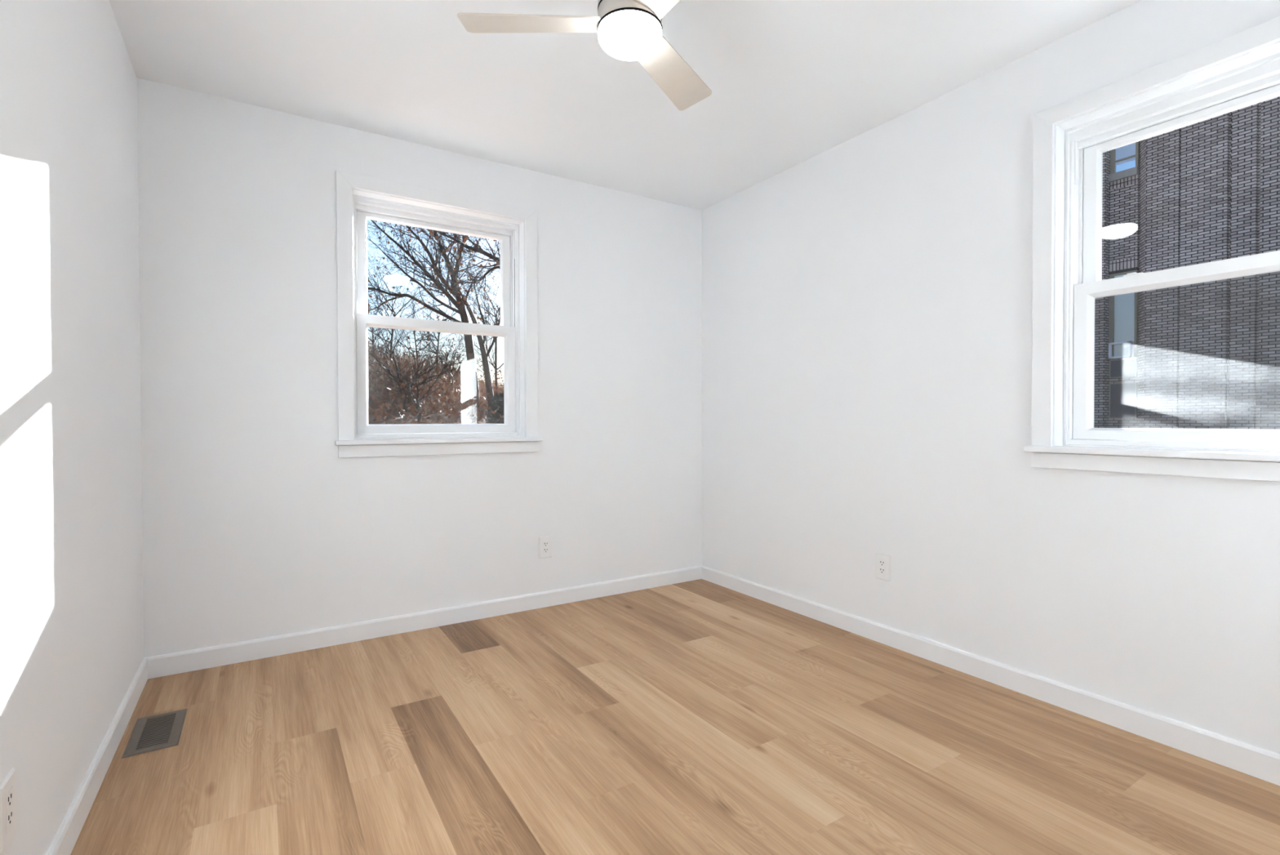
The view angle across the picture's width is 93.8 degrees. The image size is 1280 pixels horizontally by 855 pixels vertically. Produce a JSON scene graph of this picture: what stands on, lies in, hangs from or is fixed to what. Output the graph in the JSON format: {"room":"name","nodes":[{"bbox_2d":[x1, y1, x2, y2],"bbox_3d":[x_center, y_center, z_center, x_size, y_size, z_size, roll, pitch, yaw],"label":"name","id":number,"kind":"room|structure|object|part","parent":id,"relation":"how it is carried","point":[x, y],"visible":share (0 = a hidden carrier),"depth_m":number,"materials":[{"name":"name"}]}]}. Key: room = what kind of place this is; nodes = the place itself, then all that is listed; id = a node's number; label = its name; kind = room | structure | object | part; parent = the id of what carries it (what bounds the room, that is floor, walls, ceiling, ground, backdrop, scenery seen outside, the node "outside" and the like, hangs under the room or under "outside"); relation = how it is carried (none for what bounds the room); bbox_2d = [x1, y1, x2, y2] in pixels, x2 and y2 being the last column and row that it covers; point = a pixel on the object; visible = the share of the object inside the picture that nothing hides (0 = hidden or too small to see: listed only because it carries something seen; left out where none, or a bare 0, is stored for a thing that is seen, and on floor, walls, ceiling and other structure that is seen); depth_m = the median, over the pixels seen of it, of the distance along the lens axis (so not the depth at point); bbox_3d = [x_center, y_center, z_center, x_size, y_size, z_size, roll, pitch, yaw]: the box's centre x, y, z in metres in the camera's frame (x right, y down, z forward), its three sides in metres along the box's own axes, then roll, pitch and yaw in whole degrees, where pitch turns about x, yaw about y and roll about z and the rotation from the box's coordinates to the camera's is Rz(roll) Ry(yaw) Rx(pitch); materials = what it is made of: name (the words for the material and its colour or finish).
{"room":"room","nodes":[
{"label":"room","id":0,"kind":"room"},
{"bbox_2d":[0,0,143,854],"bbox_3d":[-1.086,-0.166,0.800,0.200,2.300,3.420,-1,1,-32],"label":"wall","id":1,"kind":"structure","parent":0,"point":[72,613],"depth_m":1.40,"materials":[{"name":"paint"}]},
{"bbox_2d":[0,767,16,853],"bbox_3d":[-1.123,0.678,1.065,0.007,0.115,0.075,-1,1,-32],"label":"wall outlet","id":2,"kind":"object","parent":1,"relation":"attached to","point":[7,786],"visible":1,"depth_m":1.06,"materials":[{"name":"white plastic"}]},
{"bbox_2d":[5,786,13,832],"bbox_3d":[-1.123,0.678,1.065,0.006,0.067,0.032,-1,1,-32],"label":"receptacle","id":3,"kind":"object","parent":2,"relation":"attached to","point":[9,789],"depth_m":1.06,"materials":[{"name":"white plastic"}]},
{"bbox_2d":[46,657,147,854],"bbox_3d":[-1.023,0.942,0.915,0.012,0.082,3.288,-1,1,-32],"label":"baseboard","id":4,"kind":"structure","parent":1,"relation":"attached to","point":[64,842],"depth_m":1.60,"materials":[{"name":"white paint"}]},
{"bbox_2d":[137,78,702,657],"bbox_3d":[-0.817,-0.194,3.111,3.124,2.300,0.200,-1,1,-32],"label":"wall","id":5,"kind":"structure","parent":0,"point":[255,526],"depth_m":2.65,"materials":[{"name":"paint"}]},
{"bbox_2d":[143,564,702,678],"bbox_3d":[-0.758,0.917,3.034,2.724,0.082,0.012,-1,1,-32],"label":"baseboard","id":6,"kind":"structure","parent":5,"relation":"attached to","point":[159,665],"depth_m":2.78,"materials":[{"name":"white paint"}]},
{"bbox_2d":[334,169,542,457],"bbox_3d":[-0.981,-0.503,2.967,0.971,1.266,0.231,-1,1,-32],"label":"window","id":7,"kind":"structure","parent":5,"relation":"in","point":[518,327],"depth_m":2.92,"materials":[{"name":"white paint"}]},
{"bbox_3d":[-1.018,-0.750,3.022,0.747,0.536,0.030,-1,1,-32],"label":"sash","id":8,"kind":"part","parent":7,"relation":"part of","materials":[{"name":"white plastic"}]},
{"bbox_3d":[-0.995,-0.252,2.993,0.768,0.558,0.032,-1,1,-32],"label":"sash","id":9,"kind":"part","parent":7,"relation":"part of","materials":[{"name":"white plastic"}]},
{"bbox_3d":[-1.010,-0.503,3.013,0.807,1.132,0.123,-1,1,-32],"label":"frame","id":10,"kind":"part","parent":7,"relation":"part of","materials":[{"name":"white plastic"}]},
{"bbox_2d":[538,535,551,558],"bbox_3d":[-0.503,0.638,3.196,0.075,0.115,0.007,-1,1,-32],"label":"wall outlet","id":11,"kind":"object","parent":5,"relation":"attached to","point":[544,542],"visible":1,"depth_m":3.19,"materials":[{"name":"white plastic"}]},
{"bbox_2d":[542,540,548,553],"bbox_3d":[-0.503,0.638,3.196,0.032,0.067,0.006,-1,1,-32],"label":"receptacle","id":12,"kind":"object","parent":11,"relation":"attached to","point":[545,543],"depth_m":3.19,"materials":[{"name":"white plastic"}]},
{"bbox_2d":[108,0,1141,210],"bbox_3d":[0.094,-1.403,1.651,3.124,0.150,3.620,-1,1,-32],"label":"ceiling","id":13,"kind":"structure","parent":0,"point":[790,82],"depth_m":2.23,"materials":[{"name":"paint"}]},
{"bbox_2d":[457,0,711,111],"bbox_3d":[0.022,-1.185,1.585,0.850,0.284,0.748,-1,1,-32],"label":"ceiling fan","id":14,"kind":"object","parent":13,"relation":"hanging from","point":[628,30],"visible":1,"depth_m":1.64,"materials":[{"name":"silver metal"}]},
{"bbox_3d":[-0.299,-1.112,1.653,0.382,0.036,0.123,0,1,-1],"label":"blade","id":15,"kind":"part","parent":14,"relation":"part of","materials":[{"name":"beige wood"}]},
{"bbox_3d":[-0.028,-1.070,1.659,0.177,0.052,0.177,-1,1,-32],"label":"light globe","id":16,"kind":"part","parent":14,"relation":"part of"},
{"bbox_3d":[0.110,-1.110,1.425,0.123,0.036,0.384,-1,1,-32],"label":"blade","id":17,"kind":"part","parent":14,"relation":"part of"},
{"bbox_3d":[0.103,-1.116,1.896,0.123,0.036,0.382,0,1,29],"label":"blade","id":18,"kind":"part","parent":14,"relation":"part of","materials":[{"name":"beige wood"}]},
{"bbox_2d":[70,578,1279,854],"bbox_3d":[0.494,1.008,1.054,2.764,0.060,4.740,-1,1,-32],"label":"floor","id":19,"kind":"structure","parent":0,"point":[700,716],"depth_m":1.76,"materials":[{"name":"brown wood"}]},
{"bbox_2d":[121,708,187,757],"bbox_3d":[-1.544,0.970,1.916,0.133,0.004,0.272,-1,1,-32],"label":"floor vent","id":20,"kind":"object","parent":19,"relation":"in","point":[161,731],"visible":1,"depth_m":1.90,"materials":[{"name":"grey metal"}]},
{"bbox_2d":[702,0,1279,753],"bbox_3d":[1.386,-0.189,2.362,0.200,2.300,3.420,-1,1,-32],"label":"wall","id":21,"kind":"structure","parent":0,"point":[867,302],"depth_m":2.38,"materials":[{"name":"paint"}]},
{"bbox_2d":[875,551,890,581],"bbox_3d":[1.078,0.620,2.667,0.007,0.115,0.075,-1,1,-32],"label":"wall outlet","id":22,"kind":"object","parent":21,"relation":"attached to","point":[882,562],"visible":1,"depth_m":2.66,"materials":[{"name":"white plastic"}]},
{"bbox_2d":[879,558,885,574],"bbox_3d":[1.078,0.620,2.667,0.006,0.067,0.032,-1,1,-32],"label":"receptacle","id":23,"kind":"object","parent":22,"relation":"attached to","point":[882,561],"depth_m":2.66,"materials":[{"name":"white plastic"}]},
{"bbox_2d":[702,565,1279,785],"bbox_3d":[1.269,0.920,2.364,0.012,0.082,3.288,-1,1,-32],"label":"baseboard","id":24,"kind":"structure","parent":21,"relation":"attached to","point":[1260,762],"depth_m":2.11,"materials":[{"name":"white paint"}]},
{"bbox_2d":[1023,17,1279,481],"bbox_3d":[1.718,-0.479,1.775,0.231,1.247,0.971,-1,1,-32],"label":"window","id":25,"kind":"structure","parent":21,"relation":"in","point":[1068,164],"depth_m":2.00,"materials":[{"name":"white paint"}]},
{"bbox_3d":[1.740,-0.227,1.792,0.032,0.541,0.764,-1,1,-32],"label":"sash","id":26,"kind":"part","parent":25,"relation":"part of","materials":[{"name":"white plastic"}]},
{"bbox_3d":[1.774,-0.714,1.808,0.030,0.526,0.743,-1,1,-32],"label":"sash","id":27,"kind":"part","parent":25,"relation":"part of","materials":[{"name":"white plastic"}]},
{"bbox_2d":[1115,142,1135,165],"bbox_3d":[12.324,-7.385,15.207,0.004,1.340,0.425,-1,1,-32],"label":"window","id":28,"kind":"structure","parent":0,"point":[1125,155],"depth_m":15.21,"materials":[{"name":"blue glass"}]},
{"label":"outside","id":29,"kind":"structure","parent":0,"visible":0},
{"bbox_2d":[368,385,504,424],"bbox_3d":[-3.048,-1.112,22.277,66.000,5.090,75.000,-1,1,-32],"label":"ground","id":30,"kind":"structure","parent":29,"point":[396,413],"depth_m":14.90,"materials":[{"name":"brown plant"}]},
{"bbox_2d":[367,280,425,359],"bbox_3d":[-10.580,-4.393,23.701,3.939,4.712,4.020,-1,1,-32],"label":"bare tree","id":31,"kind":"object","parent":30,"relation":"on","point":[373,313],"visible":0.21,"depth_m":23.91,"materials":[{"name":"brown plant"}]},
{"bbox_2d":[367,251,448,365],"bbox_3d":[-9.098,-4.090,22.173,3.813,4.940,4.623,-1,1,-32],"label":"bare tree","id":32,"kind":"object","parent":30,"relation":"on","point":[403,303],"visible":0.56,"depth_m":21.49,"materials":[{"name":"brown plant"}]},
{"bbox_2d":[381,335,470,423],"bbox_3d":[-4.889,-0.867,13.291,1.864,2.218,1.868,-1,1,-32],"label":"bare shrub","id":33,"kind":"object","parent":30,"relation":"on","point":[408,379],"visible":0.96,"depth_m":13.29,"materials":[{"name":"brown plant"}]},
{"bbox_2d":[392,289,472,364],"bbox_3d":[-9.251,-4.018,26.131,3.928,4.193,4.250,-1,1,-32],"label":"bare tree","id":34,"kind":"object","parent":30,"relation":"on","point":[407,341],"visible":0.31,"depth_m":25.70,"materials":[{"name":"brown plant"}]},
{"bbox_2d":[366,219,500,413],"bbox_3d":[-6.266,-4.465,16.491,3.894,8.525,6.341,0,1,36],"label":"bare tree","id":35,"kind":"object","parent":30,"relation":"on","point":[463,313],"visible":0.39,"depth_m":16.30,"materials":[{"name":"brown plant"}]},
{"bbox_2d":[368,338,503,418],"bbox_3d":[-7.819,-2.504,23.846,14.941,4.641,18.951,-1,1,-32],"label":"dry brush","id":36,"kind":"object","parent":30,"relation":"on","point":[448,387],"visible":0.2,"depth_m":16.90,"materials":[{"name":"brown plant"}]},
{"bbox_2d":[368,338,503,424],"bbox_3d":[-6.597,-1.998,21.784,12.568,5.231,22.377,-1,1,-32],"label":"bare shrub","id":37,"kind":"object","parent":30,"relation":"on","point":[455,413],"visible":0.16,"depth_m":13.93,"materials":[{"name":"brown plant"}]},
{"bbox_2d":[368,311,503,412],"bbox_3d":[-5.706,-1.476,15.379,3.330,2.544,3.676,0,1,23],"label":"bare shrub","id":38,"kind":"object","parent":30,"relation":"on","point":[384,366],"visible":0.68,"depth_m":14.93,"materials":[{"name":"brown plant"}]},
{"bbox_2d":[395,268,480,373],"bbox_3d":[-8.657,-3.963,24.161,3.751,5.053,3.538,0,1,13],"label":"bare tree","id":39,"kind":"object","parent":30,"relation":"on","point":[454,313],"visible":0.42,"depth_m":24.06,"materials":[{"name":"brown plant"}]},
{"bbox_2d":[405,320,484,387],"bbox_3d":[-6.639,-2.359,20.614,2.635,2.928,3.561,-1,1,-32],"label":"bare shrub","id":40,"kind":"object","parent":30,"relation":"on","point":[462,338],"visible":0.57,"depth_m":20.63,"materials":[{"name":"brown plant"}]},
{"bbox_2d":[399,226,500,316],"bbox_3d":[-1.941,-3.522,15.213,9.281,7.841,5.249,-1,1,-32],"label":"bare tree","id":41,"kind":"object","parent":30,"relation":"on","point":[479,250],"visible":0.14,"depth_m":13.69,"materials":[{"name":"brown plant"}]},
{"bbox_2d":[419,230,500,423],"bbox_3d":[-3.605,-2.399,14.237,2.101,5.226,2.896,1,1,44],"label":"bare tree","id":42,"kind":"object","parent":30,"relation":"on","point":[484,354],"visible":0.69,"depth_m":14.31,"materials":[{"name":"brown plant"}]},
{"bbox_2d":[429,298,497,373],"bbox_3d":[-7.408,-3.862,28.270,4.060,4.980,3.069,0,1,27],"label":"bare tree","id":43,"kind":"object","parent":30,"relation":"on","point":[474,299],"visible":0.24,"depth_m":28.46,"materials":[{"name":"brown plant"}]},
{"bbox_2d":[460,252,503,391],"bbox_3d":[-4.938,-3.730,22.407,4.105,5.774,3.352,0,1,-17],"label":"bare tree","id":44,"kind":"object","parent":30,"relation":"on","point":[495,349],"visible":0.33,"depth_m":22.32,"materials":[{"name":"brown plant"}]},
{"bbox_2d":[482,391,504,423],"bbox_3d":[-2.896,-0.045,12.352,1.011,1.398,1.012,0,1,-1],"label":"evergreen shrub","id":45,"kind":"object","parent":30,"relation":"on","point":[498,399],"visible":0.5,"depth_m":12.18,"materials":[{"name":"green plant"}]},
{"bbox_2d":[1093,96,1279,429],"bbox_3d":[15.555,-5.255,18.051,9.000,14.000,36.050,-1,1,-32],"label":"brick building","id":46,"kind":"structure","parent":30,"relation":"on","point":[1206,354],"depth_m":13.93,"materials":[{"name":"black brick"}]},
{"bbox_3d":[12.235,-1.975,15.286,0.060,0.400,0.465,-1,1,-32],"label":"hopper frame","id":47,"kind":"part","parent":46,"relation":"part of","materials":[{"name":"white metal"}]},
{"bbox_3d":[12.290,-6.410,15.226,0.160,0.190,0.585,-1,1,-32],"label":"sill","id":48,"kind":"part","parent":46,"relation":"part of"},
{"bbox_3d":[12.340,-0.685,15.307,0.080,0.900,0.565,-1,1,-32],"label":"panel","id":49,"kind":"part","parent":46,"relation":"part of","materials":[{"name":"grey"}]},
{"bbox_3d":[12.344,-2.835,15.269,0.020,2.120,0.435,-1,1,-32],"label":"pane","id":50,"kind":"part","parent":46,"relation":"part of","materials":[{"name":"clear glass"}]},
{"bbox_3d":[12.339,-1.505,15.297,0.080,0.460,0.565,-1,1,-32],"label":"panel","id":51,"kind":"part","parent":46,"relation":"part of","materials":[{"name":"grey"}]},
{"bbox_3d":[12.335,-7.285,15.216,0.020,1.560,0.435,-1,1,-32],"label":"pane","id":52,"kind":"part","parent":46,"relation":"part of","materials":[{"name":"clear glass"}]}
]}

